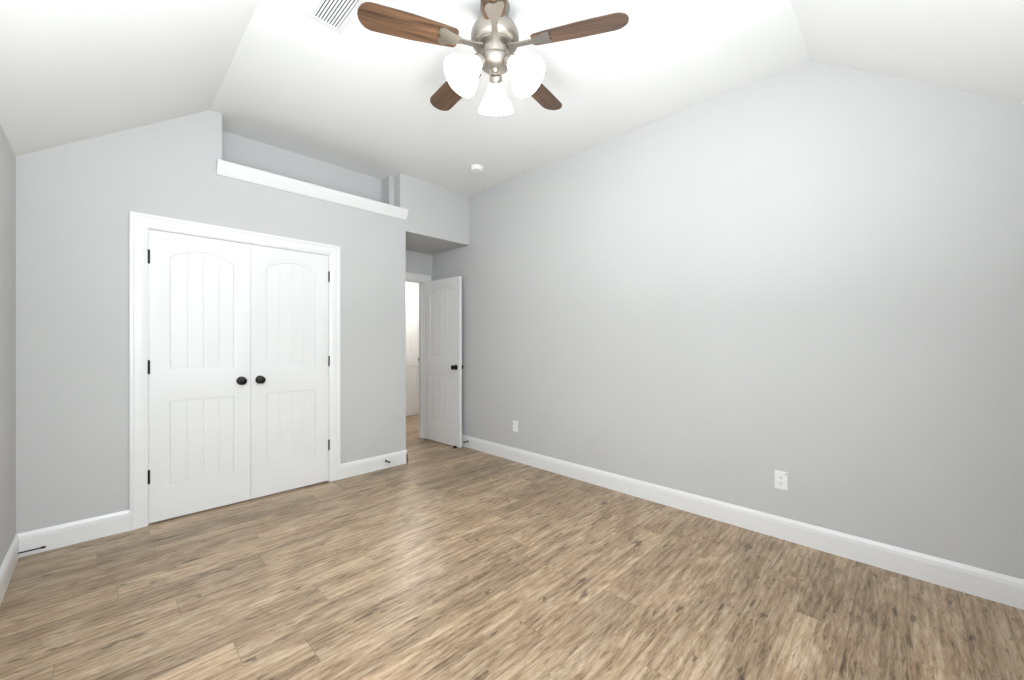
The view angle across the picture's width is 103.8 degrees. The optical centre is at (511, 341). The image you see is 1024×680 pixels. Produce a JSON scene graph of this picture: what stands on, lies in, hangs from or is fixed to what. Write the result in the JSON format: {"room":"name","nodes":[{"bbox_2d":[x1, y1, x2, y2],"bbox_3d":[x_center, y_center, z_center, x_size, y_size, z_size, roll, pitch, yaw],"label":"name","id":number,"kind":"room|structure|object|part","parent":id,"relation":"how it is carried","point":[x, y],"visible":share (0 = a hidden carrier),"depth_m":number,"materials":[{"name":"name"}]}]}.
{"room":"empty bedroom","nodes":[
{"label":"empty bedroom","id":0,"kind":"room"},
{"bbox_2d":[0,125,15,566],"bbox_3d":[-1.720,-0.305,1.103,5.140,3.120,0.120,0,0,45],"label":"wall","id":1,"kind":"structure","parent":0,"point":[7,345],"depth_m":2.13,"materials":[{"name":"grey paint"}]},
{"bbox_2d":[0,532,23,604],"bbox_3d":[-1.402,1.187,0.885,4.140,0.136,0.014,0,0,45],"label":"baseboard","id":2,"kind":"structure","parent":1,"relation":"attached to","point":[7,568],"depth_m":2.13,"materials":[{"name":"white wood"}]},
{"bbox_2d":[18,546,45,553],"bbox_3d":[-2.791,1.210,2.325,0.011,0.012,0.118,0,0,45],"label":"door stop","id":3,"kind":"object","parent":1,"relation":"attached to","point":[32,549],"depth_m":2.33,"materials":[{"name":"black metal"}]},
{"bbox_2d":[16,110,405,533],"bbox_3d":[-2.033,-0.305,3.281,0.120,3.120,2.545,0,0,45],"label":"wall","id":4,"kind":"structure","parent":0,"point":[77,202],"depth_m":2.62,"materials":[{"name":"grey paint"}]},
{"bbox_2d":[24,510,129,555],"bbox_3d":[-2.699,1.187,2.508,0.014,0.136,0.449,0,0,45],"label":"baseboard","id":5,"kind":"structure","parent":4,"relation":"attached to","point":[62,535],"depth_m":2.49,"materials":[{"name":"white wood"}]},
{"bbox_2d":[148,229,250,522],"bbox_3d":[-2.265,0.239,2.944,0.100,2.012,0.604,0,0,45],"label":"closet door","id":6,"kind":"structure","parent":4,"relation":"in","point":[199,366],"depth_m":2.94,"materials":[{"name":"white paint"}]},
{"bbox_2d":[130,211,339,530],"bbox_3d":[-2.103,0.233,3.210,0.120,2.044,1.238,0,0,45],"label":"door frame","id":7,"kind":"structure","parent":4,"relation":"attached to","point":[148,332],"depth_m":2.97,"materials":[{"name":"white wood"}]},
{"bbox_2d":[251,244,329,498],"bbox_3d":[-1.839,0.239,3.376,0.100,2.012,0.604,0,0,45],"label":"closet door","id":8,"kind":"structure","parent":4,"relation":"in","point":[290,439],"depth_m":3.37,"materials":[{"name":"white paint"}]},
{"bbox_2d":[216,159,408,219],"bbox_3d":[-1.673,-1.303,3.593,0.154,0.100,1.595,0,0,45],"label":"trim","id":9,"kind":"structure","parent":4,"relation":"attached to","point":[249,174],"depth_m":3.42,"materials":[{"name":"white wood"}]},
{"bbox_2d":[340,450,407,478],"bbox_3d":[-1.339,1.187,3.890,0.014,0.136,0.653,0,0,45],"label":"baseboard","id":10,"kind":"structure","parent":4,"relation":"attached to","point":[349,469],"depth_m":3.87,"materials":[{"name":"white wood"}]},
{"bbox_2d":[222,131,380,201],"bbox_3d":[-1.870,-1.557,3.738,0.290,0.616,1.655,0,0,45],"label":"wall","id":11,"kind":"structure","parent":0,"point":[240,150],"depth_m":3.67,"materials":[{"name":"grey paint"}]},
{"bbox_2d":[381,175,393,204],"bbox_3d":[-1.453,-0.305,4.411,0.640,3.120,0.120,0,0,45],"label":"wall","id":12,"kind":"structure","parent":0,"point":[387,189],"depth_m":4.18,"materials":[{"name":"grey paint"}]},
{"bbox_2d":[406,282,418,415],"bbox_3d":[-2.285,-0.045,6.317,0.120,2.600,3.640,0,0,45],"label":"wall","id":13,"kind":"structure","parent":0,"point":[410,286],"depth_m":6.83,"materials":[{"name":"grey paint"}]},
{"bbox_2d":[406,296,418,415],"bbox_3d":[-1.796,0.239,6.650,0.100,2.012,0.774,0,0,45],"label":"hall door","id":14,"kind":"structure","parent":13,"relation":"in","point":[412,355],"depth_m":6.79,"materials":[{"name":"white paint"}]},
{"bbox_2d":[406,290,418,296],"bbox_3d":[-1.820,0.197,6.673,0.045,2.116,0.968,0,0,45],"label":"trim","id":15,"kind":"structure","parent":13,"relation":"attached to","point":[412,293],"depth_m":6.81,"materials":[{"name":"white wood"}]},
{"bbox_2d":[406,250,431,280],"bbox_3d":[-1.685,-0.305,4.717,0.120,3.120,5.080,0,0,45],"label":"wall","id":16,"kind":"structure","parent":0,"point":[418,263],"depth_m":5.13,"materials":[{"name":"grey paint"}]},
{"bbox_2d":[406,272,430,438],"bbox_3d":[-1.424,0.234,4.983,0.120,2.041,0.733,0,0,45],"label":"door frame","id":17,"kind":"structure","parent":16,"relation":"attached to","point":[421,359],"depth_m":5.21,"materials":[{"name":"white wood"}]},
{"bbox_2d":[425,276,462,447],"bbox_3d":[-0.860,0.239,4.952,0.697,2.012,0.165,0,0,43],"label":"entry door","id":18,"kind":"structure","parent":16,"relation":"in","point":[443,361],"depth_m":4.91,"materials":[{"name":"white paint"}]},
{"bbox_2d":[406,175,468,254],"bbox_3d":[-1.072,-1.502,4.713,0.760,0.725,0.845,0,0,45],"label":"wall","id":19,"kind":"structure","parent":0,"point":[437,220],"depth_m":4.46,"materials":[{"name":"grey paint"}]},
{"bbox_2d":[0,414,1023,679],"bbox_3d":[-0.491,1.285,3.479,6.820,0.060,5.330,0,0,45],"label":"floor","id":20,"kind":"structure","parent":0,"point":[432,560],"depth_m":1.96,"materials":[{"name":"wood"}]},
{"bbox_2d":[0,0,1023,195],"bbox_3d":[-0.319,-1.430,2.187,4.518,0.780,3.490,0,0,45],"label":"ceiling","id":21,"kind":"structure","parent":0,"point":[290,76],"depth_m":2.32,"materials":[{"name":"white paint"}]},
{"bbox_2d":[304,0,367,34],"bbox_3d":[-0.897,-1.716,2.051,0.360,0.008,0.195,0,0,45],"label":"ceiling vent","id":22,"kind":"object","parent":21,"relation":"in","point":[337,16],"visible":1,"depth_m":2.09,"materials":[{"name":"white metal"}]},
{"bbox_2d":[470,164,483,173],"bbox_3d":[-0.346,-1.700,3.969,0.136,0.040,0.136,0,0,45],"label":"smoke detector","id":23,"kind":"object","parent":21,"relation":"attached to","point":[477,169],"visible":0.98,"depth_m":3.93,"materials":[{"name":"white plastic"}]},
{"bbox_2d":[357,0,628,117],"bbox_3d":[-0.092,-1.437,2.104,1.248,0.566,1.254,0,0,45],"label":"ceiling fan","id":24,"kind":"object","parent":21,"relation":"hanging from","point":[494,42],"visible":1,"depth_m":1.98,"materials":[{"name":"brown wood"}]},
{"bbox_3d":[-0.089,-1.548,2.078,0.562,0.344,0.565,0,0,45],"label":"motor","id":25,"kind":"part","parent":24,"relation":"part of","materials":[{"name":"silver metal"}]},
{"bbox_2d":[432,60,1023,579],"bbox_3d":[0.742,-0.305,3.605,4.900,3.120,0.120,0,0,45],"label":"wall","id":26,"kind":"structure","parent":0,"point":[808,276],"depth_m":2.54,"materials":[{"name":"grey paint"}]},
{"bbox_2d":[513,420,517,431],"bbox_3d":[0.034,0.887,4.212,0.070,0.115,0.008,0,0,45],"label":"electrical outlet","id":27,"kind":"object","parent":26,"relation":"attached to","point":[515,425],"visible":1,"depth_m":4.21,"materials":[{"name":"white plastic"}]},
{"bbox_2d":[462,434,1023,609],"bbox_3d":[0.695,1.187,3.558,4.900,0.136,0.014,0,0,45],"label":"baseboard","id":28,"kind":"structure","parent":26,"relation":"attached to","point":[992,586],"depth_m":2.47,"materials":[{"name":"white wood"}]},
{"bbox_2d":[775,470,787,490],"bbox_3d":[1.699,0.885,2.544,0.070,0.115,0.050,0,0,45],"label":"electrical outlet","id":29,"kind":"object","parent":26,"relation":"attached to","point":[781,479],"visible":1,"depth_m":2.55,"materials":[{"name":"white plastic"}]}
]}

